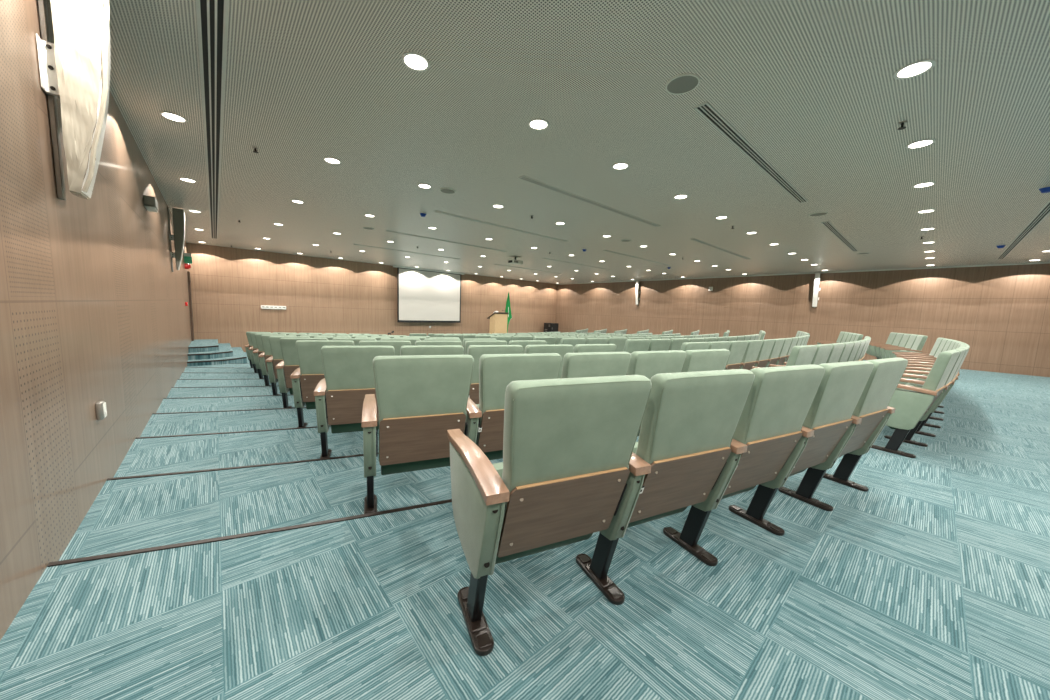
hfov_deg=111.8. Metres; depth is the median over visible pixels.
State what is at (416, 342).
chair
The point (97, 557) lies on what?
trim
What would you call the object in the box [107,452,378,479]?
trim
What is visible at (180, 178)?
recessed light
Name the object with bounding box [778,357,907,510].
chair
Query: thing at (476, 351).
chair
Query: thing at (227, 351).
trim
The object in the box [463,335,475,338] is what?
chair
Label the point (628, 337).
chair
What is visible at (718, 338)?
chair
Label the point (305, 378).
chair
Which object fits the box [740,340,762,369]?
chair
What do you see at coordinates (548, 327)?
equipment rack
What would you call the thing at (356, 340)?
chair
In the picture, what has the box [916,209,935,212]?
recessed light
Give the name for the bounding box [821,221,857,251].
ceiling vent
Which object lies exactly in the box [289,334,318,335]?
chair
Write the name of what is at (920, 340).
chair
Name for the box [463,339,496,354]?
chair
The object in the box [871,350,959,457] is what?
chair
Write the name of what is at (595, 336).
chair
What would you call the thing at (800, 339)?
chair
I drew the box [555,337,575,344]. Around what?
chair
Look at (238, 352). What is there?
step
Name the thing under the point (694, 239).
ceiling vent
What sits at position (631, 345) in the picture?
chair
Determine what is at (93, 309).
wall
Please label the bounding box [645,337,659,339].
chair
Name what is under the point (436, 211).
ceiling vent
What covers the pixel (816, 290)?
wall speaker
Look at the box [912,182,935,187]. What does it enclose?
recessed light
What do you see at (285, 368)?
chair
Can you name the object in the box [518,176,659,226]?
ceiling vent
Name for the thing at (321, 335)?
chair
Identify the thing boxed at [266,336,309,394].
chair
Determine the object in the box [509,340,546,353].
chair
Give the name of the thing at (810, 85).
ceiling
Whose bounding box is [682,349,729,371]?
chair
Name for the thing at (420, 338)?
chair
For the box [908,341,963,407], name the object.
chair
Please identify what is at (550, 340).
chair
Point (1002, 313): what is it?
wall
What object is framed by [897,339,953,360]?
chair
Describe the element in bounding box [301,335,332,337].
chair
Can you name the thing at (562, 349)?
chair
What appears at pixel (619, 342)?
chair
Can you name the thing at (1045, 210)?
ceiling vent
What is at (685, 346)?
chair
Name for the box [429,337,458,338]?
chair
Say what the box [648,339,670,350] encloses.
chair
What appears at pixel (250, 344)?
chair
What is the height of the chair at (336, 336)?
0.960 m
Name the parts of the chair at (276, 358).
armrest, panel, leg, backrest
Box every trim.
[47,499,451,566]
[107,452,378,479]
[136,425,330,438]
[153,407,305,413]
[164,395,281,398]
[172,386,266,387]
[178,379,228,379]
[187,271,193,340]
[187,357,246,362]
[188,345,218,347]
[188,351,232,355]
[557,262,1049,284]
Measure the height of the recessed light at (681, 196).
0.006 m
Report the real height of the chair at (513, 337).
0.960 m
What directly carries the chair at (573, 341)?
on the floor
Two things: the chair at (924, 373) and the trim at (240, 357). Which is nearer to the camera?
the chair at (924, 373)
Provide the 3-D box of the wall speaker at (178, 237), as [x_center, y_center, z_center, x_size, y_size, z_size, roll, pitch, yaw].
[-6.606,-2.087,6.766,0.227,1.200,0.160,-3,8,-41]
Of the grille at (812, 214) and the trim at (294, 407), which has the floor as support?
the trim at (294, 407)
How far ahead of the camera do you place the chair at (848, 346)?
4.86 m
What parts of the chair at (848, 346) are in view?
backrest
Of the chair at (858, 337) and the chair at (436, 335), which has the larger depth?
the chair at (436, 335)
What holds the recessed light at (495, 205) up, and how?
in the ceiling
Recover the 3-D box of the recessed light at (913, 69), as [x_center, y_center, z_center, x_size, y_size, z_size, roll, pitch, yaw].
[2.624,-1.891,2.397,0.196,0.006,0.196,-3,8,-41]
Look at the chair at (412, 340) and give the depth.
4.78 m
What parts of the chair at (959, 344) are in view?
armrest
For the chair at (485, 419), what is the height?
0.960 m
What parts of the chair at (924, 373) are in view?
panel, armrest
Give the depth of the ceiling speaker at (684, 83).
2.63 m
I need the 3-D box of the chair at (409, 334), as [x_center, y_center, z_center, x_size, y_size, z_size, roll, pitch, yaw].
[-3.430,-0.057,11.111,0.566,0.960,0.651,-1,7,-28]
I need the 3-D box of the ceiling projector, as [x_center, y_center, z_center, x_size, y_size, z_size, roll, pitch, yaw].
[-0.321,-2.866,11.352,0.408,0.234,0.343,-3,8,-41]
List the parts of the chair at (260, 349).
panel, leg, backrest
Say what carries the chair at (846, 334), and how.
on the floor
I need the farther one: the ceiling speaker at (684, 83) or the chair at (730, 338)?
the chair at (730, 338)
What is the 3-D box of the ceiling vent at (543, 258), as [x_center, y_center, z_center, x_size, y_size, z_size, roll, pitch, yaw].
[1.924,-3.028,12.571,3.616,0.009,0.105,-3,8,-41]
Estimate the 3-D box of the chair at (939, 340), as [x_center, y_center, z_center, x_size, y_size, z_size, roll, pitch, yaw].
[7.697,0.218,6.991,0.651,0.960,0.623,8,8,42]
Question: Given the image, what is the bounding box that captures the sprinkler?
[897,121,906,129]
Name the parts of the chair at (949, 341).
armrest, backrest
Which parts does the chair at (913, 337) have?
armrest, panel, backrest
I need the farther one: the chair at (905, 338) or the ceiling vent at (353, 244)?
the ceiling vent at (353, 244)
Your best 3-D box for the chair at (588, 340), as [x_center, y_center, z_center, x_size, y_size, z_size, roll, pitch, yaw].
[1.102,0.224,6.682,0.566,0.960,0.651,-2,7,-33]
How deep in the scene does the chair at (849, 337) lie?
9.89 m
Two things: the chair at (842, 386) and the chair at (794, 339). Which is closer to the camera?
the chair at (842, 386)
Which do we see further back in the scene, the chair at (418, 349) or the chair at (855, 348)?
the chair at (855, 348)
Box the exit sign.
[184,253,191,263]
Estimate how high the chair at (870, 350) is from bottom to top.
0.960 m
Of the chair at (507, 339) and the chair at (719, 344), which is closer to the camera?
the chair at (719, 344)
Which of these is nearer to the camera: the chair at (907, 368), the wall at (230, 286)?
the chair at (907, 368)
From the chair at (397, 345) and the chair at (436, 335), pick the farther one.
the chair at (436, 335)
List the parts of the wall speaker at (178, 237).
mount rail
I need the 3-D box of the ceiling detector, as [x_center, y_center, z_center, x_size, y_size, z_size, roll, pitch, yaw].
[6.286,-1.931,4.279,0.124,0.062,0.124,-3,8,-41]
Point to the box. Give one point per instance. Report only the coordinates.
(150, 202)
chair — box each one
[245,332,270,367]
[248,333,277,372]
[253,334,285,378]
[258,335,295,385]
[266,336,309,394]
[276,338,327,407]
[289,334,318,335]
[290,340,353,427]
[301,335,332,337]
[314,337,350,339]
[314,346,394,457]
[321,335,348,336]
[332,338,376,345]
[336,336,366,337]
[352,335,378,336]
[355,337,389,340]
[359,340,410,355]
[361,355,473,513]
[371,336,399,337]
[380,338,420,345]
[394,337,425,340]
[400,345,463,355]
[403,336,429,338]
[409,334,426,335]
[415,341,461,345]
[424,338,460,340]
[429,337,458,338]
[435,334,451,336]
[443,335,461,340]
[447,375,651,655]
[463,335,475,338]
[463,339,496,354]
[464,353,561,459]
[465,341,506,354]
[468,345,522,403]
[475,335,493,338]
[490,336,511,344]
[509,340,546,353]
[512,336,532,339]
[525,344,573,378]
[533,337,555,344]
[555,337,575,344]
[561,338,585,352]
[561,352,630,377]
[574,344,615,352]
[576,369,754,604]
[585,338,607,343]
[595,336,610,337]
[607,337,627,351]
[624,339,649,353]
[627,350,685,436]
[628,337,644,338]
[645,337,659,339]
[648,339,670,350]
[660,336,672,338]
[663,364,824,565]
[668,338,688,350]
[681,342,708,350]
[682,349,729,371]
[688,338,703,341]
[704,337,716,341]
[708,341,729,349]
[716,337,727,341]
[725,341,747,369]
[727,336,736,340]
[729,361,873,535]
[736,336,744,340]
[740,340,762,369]
[743,335,750,340]
[752,344,832,368]
[754,339,774,366]
[765,338,784,366]
[769,343,844,366]
[775,338,791,364]
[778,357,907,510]
[782,337,797,364]
[784,342,853,364]
[786,345,816,365]
[796,337,802,345]
[800,336,805,345]
[815,332,844,344]
[821,332,849,343]
[846,333,853,341]
[847,341,860,361]
[850,333,856,341]
[853,340,865,360]
[854,334,862,340]
[858,339,868,360]
[861,338,869,360]
[866,332,896,358]
[871,333,904,358]
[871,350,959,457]
[876,334,911,358]
[880,334,917,357]
[884,348,965,446]
[885,335,927,357]
[892,338,943,356]
[896,338,948,359]
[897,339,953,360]
[899,347,968,436]
[902,345,969,427]
[905,343,965,413]
[905,344,969,420]
[907,340,957,364]
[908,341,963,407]
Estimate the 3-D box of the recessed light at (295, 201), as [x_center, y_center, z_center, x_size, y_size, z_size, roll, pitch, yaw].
[-3.889,-2.538,6.079,0.196,0.006,0.196,-3,8,-41]
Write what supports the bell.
attached to the wall at (93, 309)
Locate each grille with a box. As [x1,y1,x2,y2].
[82,0,110,197]
[178,209,184,269]
[635,281,637,304]
[810,213,826,215]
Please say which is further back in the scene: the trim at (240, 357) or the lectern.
the lectern
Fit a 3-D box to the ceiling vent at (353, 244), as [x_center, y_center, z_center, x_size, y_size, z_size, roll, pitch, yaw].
[-3.586,-3.091,11.249,3.466,0.009,0.105,-3,8,-41]
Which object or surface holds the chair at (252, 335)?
on the floor
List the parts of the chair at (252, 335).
panel, backrest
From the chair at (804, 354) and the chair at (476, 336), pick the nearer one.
the chair at (804, 354)
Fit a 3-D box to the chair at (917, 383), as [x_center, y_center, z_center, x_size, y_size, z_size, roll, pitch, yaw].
[4.016,0.435,3.735,0.566,0.960,0.651,-2,8,-35]
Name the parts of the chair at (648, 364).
backrest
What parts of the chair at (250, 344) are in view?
panel, backrest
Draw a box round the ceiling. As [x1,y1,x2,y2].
[109,0,1049,283]
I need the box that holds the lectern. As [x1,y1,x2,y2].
[487,312,508,333]
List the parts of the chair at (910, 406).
leg, panel, armrest, backrest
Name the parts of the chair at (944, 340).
armrest, backrest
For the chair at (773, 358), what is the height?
0.960 m
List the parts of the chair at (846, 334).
backrest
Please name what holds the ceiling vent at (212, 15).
in the ceiling
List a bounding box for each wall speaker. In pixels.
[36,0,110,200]
[167,206,184,271]
[635,281,639,304]
[812,273,820,307]
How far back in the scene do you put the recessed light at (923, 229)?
6.33 m
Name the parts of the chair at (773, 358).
backrest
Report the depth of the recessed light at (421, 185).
5.06 m
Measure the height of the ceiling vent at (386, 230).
0.009 m
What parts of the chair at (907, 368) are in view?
armrest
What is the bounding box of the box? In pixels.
[143,195,157,212]
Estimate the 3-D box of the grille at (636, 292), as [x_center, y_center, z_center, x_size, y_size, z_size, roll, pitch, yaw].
[5.532,-2.817,17.533,0.143,1.140,0.130,-3,8,-41]
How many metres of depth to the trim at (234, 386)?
5.88 m
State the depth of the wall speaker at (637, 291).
17.50 m
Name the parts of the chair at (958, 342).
armrest, backrest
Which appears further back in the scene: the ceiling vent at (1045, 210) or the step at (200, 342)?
the step at (200, 342)
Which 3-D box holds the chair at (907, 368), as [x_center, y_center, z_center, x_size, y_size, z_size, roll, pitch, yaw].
[5.312,0.376,4.727,0.566,0.960,0.651,-3,8,-39]
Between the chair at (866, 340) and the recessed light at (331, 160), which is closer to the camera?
the recessed light at (331, 160)
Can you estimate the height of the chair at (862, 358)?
0.960 m
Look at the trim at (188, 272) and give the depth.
10.88 m
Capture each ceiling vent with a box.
[195,0,228,238]
[353,244,457,258]
[386,230,506,251]
[434,210,567,241]
[495,264,561,273]
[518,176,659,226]
[543,258,610,269]
[603,250,668,264]
[690,238,749,259]
[694,102,808,202]
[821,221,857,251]
[996,200,1049,259]
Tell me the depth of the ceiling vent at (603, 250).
10.58 m
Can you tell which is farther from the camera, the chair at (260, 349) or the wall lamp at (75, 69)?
the chair at (260, 349)
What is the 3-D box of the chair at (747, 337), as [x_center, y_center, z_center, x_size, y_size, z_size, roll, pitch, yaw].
[4.911,0.105,8.500,0.651,0.960,0.566,8,9,44]
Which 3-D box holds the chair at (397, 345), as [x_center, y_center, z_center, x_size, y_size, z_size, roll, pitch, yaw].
[-1.632,0.343,4.071,0.572,0.960,0.651,0,7,-23]
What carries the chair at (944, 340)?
on the floor
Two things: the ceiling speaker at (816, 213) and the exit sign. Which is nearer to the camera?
the ceiling speaker at (816, 213)
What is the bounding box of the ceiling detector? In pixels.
[1038,186,1049,192]
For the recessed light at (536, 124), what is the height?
0.006 m
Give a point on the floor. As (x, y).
(931, 581)
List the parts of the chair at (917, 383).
leg, panel, armrest, backrest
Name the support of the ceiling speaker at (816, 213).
attached to the ceiling
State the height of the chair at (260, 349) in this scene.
0.960 m
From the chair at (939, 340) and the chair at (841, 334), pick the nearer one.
the chair at (939, 340)
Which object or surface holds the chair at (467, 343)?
on the floor
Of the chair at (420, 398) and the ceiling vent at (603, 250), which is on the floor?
the chair at (420, 398)
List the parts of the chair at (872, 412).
leg, panel, leg, armrest, panel, backrest, armrest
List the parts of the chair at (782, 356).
backrest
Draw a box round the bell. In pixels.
[185,263,190,268]
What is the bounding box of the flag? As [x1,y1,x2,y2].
[505,293,511,332]
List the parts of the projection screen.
casing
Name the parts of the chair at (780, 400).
leg, panel, armrest, backrest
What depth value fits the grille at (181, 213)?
6.75 m
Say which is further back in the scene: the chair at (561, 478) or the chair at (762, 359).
the chair at (762, 359)
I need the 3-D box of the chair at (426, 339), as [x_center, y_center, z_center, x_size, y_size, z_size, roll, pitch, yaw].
[-1.332,0.281,5.320,0.572,0.960,0.651,-1,7,-25]
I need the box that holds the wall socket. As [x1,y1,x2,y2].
[95,401,106,419]
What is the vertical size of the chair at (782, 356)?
0.960 m
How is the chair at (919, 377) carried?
on the floor
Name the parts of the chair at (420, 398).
armrest, panel, leg, backrest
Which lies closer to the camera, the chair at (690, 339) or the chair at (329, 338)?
the chair at (329, 338)
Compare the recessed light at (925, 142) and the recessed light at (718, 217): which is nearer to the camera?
the recessed light at (925, 142)
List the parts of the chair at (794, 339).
backrest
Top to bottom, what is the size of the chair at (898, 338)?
0.960 m
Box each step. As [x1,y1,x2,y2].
[187,347,246,366]
[188,339,218,352]
[188,343,232,359]
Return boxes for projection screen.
[393,265,464,322]
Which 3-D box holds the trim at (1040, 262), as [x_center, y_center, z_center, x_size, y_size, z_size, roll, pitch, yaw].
[8.202,-3.007,14.657,0.019,0.034,19.051,-3,8,-41]
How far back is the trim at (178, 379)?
6.74 m
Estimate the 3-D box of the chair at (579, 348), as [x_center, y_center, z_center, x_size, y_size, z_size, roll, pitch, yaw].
[0.585,0.382,4.000,0.630,0.960,0.651,-1,7,-28]
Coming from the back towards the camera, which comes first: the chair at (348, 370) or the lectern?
the lectern
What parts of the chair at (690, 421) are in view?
leg, panel, seat, armrest, backrest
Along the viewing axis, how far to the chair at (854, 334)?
9.45 m
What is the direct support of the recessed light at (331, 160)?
in the ceiling
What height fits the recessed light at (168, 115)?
0.006 m
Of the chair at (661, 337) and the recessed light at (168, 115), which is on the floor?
the chair at (661, 337)
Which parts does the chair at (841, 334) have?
backrest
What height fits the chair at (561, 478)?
0.960 m
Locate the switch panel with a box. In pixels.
[261,305,285,309]
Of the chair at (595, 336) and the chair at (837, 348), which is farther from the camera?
the chair at (595, 336)
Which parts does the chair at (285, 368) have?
armrest, panel, leg, backrest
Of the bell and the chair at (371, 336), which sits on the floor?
the chair at (371, 336)
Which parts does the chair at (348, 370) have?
armrest, panel, leg, backrest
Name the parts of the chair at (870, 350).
panel, backrest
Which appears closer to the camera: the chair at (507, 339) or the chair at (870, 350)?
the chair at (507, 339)
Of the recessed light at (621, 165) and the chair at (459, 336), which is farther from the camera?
the chair at (459, 336)
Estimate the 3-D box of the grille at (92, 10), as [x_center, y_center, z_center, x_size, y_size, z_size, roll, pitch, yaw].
[-2.291,-1.402,1.886,0.143,1.140,0.160,-3,8,-41]
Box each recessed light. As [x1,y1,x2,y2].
[159,111,187,122]
[179,177,196,182]
[291,200,303,203]
[323,157,340,163]
[401,51,429,71]
[417,183,431,188]
[492,204,503,207]
[528,118,548,129]
[612,162,628,169]
[673,194,687,198]
[715,216,727,218]
[893,59,935,79]
[905,139,935,148]
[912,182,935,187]
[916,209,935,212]
[920,228,935,230]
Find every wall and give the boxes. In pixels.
[0,0,191,639]
[186,243,556,351]
[555,264,1049,376]
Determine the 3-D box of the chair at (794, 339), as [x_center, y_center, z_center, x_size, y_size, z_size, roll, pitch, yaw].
[4.997,0.203,7.161,0.566,0.960,0.651,-4,9,-43]
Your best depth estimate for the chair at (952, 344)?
5.64 m
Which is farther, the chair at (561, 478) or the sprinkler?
the sprinkler
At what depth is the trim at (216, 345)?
9.76 m
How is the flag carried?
on the floor
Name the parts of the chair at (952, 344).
armrest, backrest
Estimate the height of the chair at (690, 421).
0.960 m
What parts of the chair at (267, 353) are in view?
panel, leg, backrest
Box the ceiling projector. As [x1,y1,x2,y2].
[508,256,522,264]
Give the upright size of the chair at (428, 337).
0.960 m
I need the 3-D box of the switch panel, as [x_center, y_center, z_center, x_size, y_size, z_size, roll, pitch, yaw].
[-8.923,-1.511,12.620,0.740,0.124,0.044,-3,8,-41]
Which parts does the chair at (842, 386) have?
leg, panel, armrest, backrest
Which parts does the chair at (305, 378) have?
armrest, panel, leg, backrest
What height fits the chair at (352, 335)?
0.960 m
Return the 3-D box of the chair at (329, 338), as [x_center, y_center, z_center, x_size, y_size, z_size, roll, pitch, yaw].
[-3.059,0.241,5.700,0.572,0.960,0.651,0,7,-21]
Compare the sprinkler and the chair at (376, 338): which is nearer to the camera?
the sprinkler
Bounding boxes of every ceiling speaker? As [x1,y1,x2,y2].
[440,188,455,193]
[665,73,699,94]
[809,212,827,216]
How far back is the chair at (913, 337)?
8.63 m
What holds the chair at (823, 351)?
on the floor
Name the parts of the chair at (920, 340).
armrest, panel, backrest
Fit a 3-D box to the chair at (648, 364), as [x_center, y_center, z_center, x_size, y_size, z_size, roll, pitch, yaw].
[0.843,0.451,2.984,0.592,0.960,0.651,-1,7,-28]
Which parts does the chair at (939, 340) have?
armrest, armrest, backrest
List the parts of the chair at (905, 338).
panel, backrest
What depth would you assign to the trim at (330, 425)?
3.40 m
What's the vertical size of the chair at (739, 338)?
0.960 m
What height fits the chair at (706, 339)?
0.960 m
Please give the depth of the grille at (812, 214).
5.68 m
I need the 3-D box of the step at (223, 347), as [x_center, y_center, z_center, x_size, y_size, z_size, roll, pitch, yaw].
[-9.332,0.023,10.581,0.914,0.160,2.890,-3,8,-41]
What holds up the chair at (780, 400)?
on the floor
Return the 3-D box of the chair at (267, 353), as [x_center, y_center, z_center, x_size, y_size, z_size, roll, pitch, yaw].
[-4.304,0.189,6.350,0.572,0.960,0.651,0,7,-18]
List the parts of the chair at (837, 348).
armrest, backrest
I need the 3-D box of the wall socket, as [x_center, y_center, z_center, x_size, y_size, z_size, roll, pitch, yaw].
[-2.698,0.384,2.265,0.038,0.110,0.072,-3,8,-41]
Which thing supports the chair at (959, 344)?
on the floor
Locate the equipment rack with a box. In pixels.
[544,323,557,331]
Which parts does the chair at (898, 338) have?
panel, backrest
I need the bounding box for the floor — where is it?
[0,352,1049,699]
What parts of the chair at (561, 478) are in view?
panel, leg, armrest, seat, backrest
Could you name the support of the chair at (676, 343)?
on the floor
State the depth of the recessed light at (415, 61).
2.50 m
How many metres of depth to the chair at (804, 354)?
3.86 m
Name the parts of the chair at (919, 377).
leg, panel, armrest, backrest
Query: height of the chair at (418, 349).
0.960 m
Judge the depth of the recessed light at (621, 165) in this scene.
4.12 m
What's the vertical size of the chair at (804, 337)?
0.960 m
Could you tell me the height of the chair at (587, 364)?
0.960 m
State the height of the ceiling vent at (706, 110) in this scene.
0.009 m
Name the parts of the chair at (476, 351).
backrest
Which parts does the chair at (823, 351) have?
backrest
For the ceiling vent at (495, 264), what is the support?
in the ceiling
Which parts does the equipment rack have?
door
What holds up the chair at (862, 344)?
on the floor
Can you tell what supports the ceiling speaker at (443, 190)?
attached to the ceiling
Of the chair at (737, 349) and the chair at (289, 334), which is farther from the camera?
the chair at (289, 334)
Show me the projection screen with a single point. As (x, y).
(423, 295)
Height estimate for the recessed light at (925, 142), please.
0.006 m

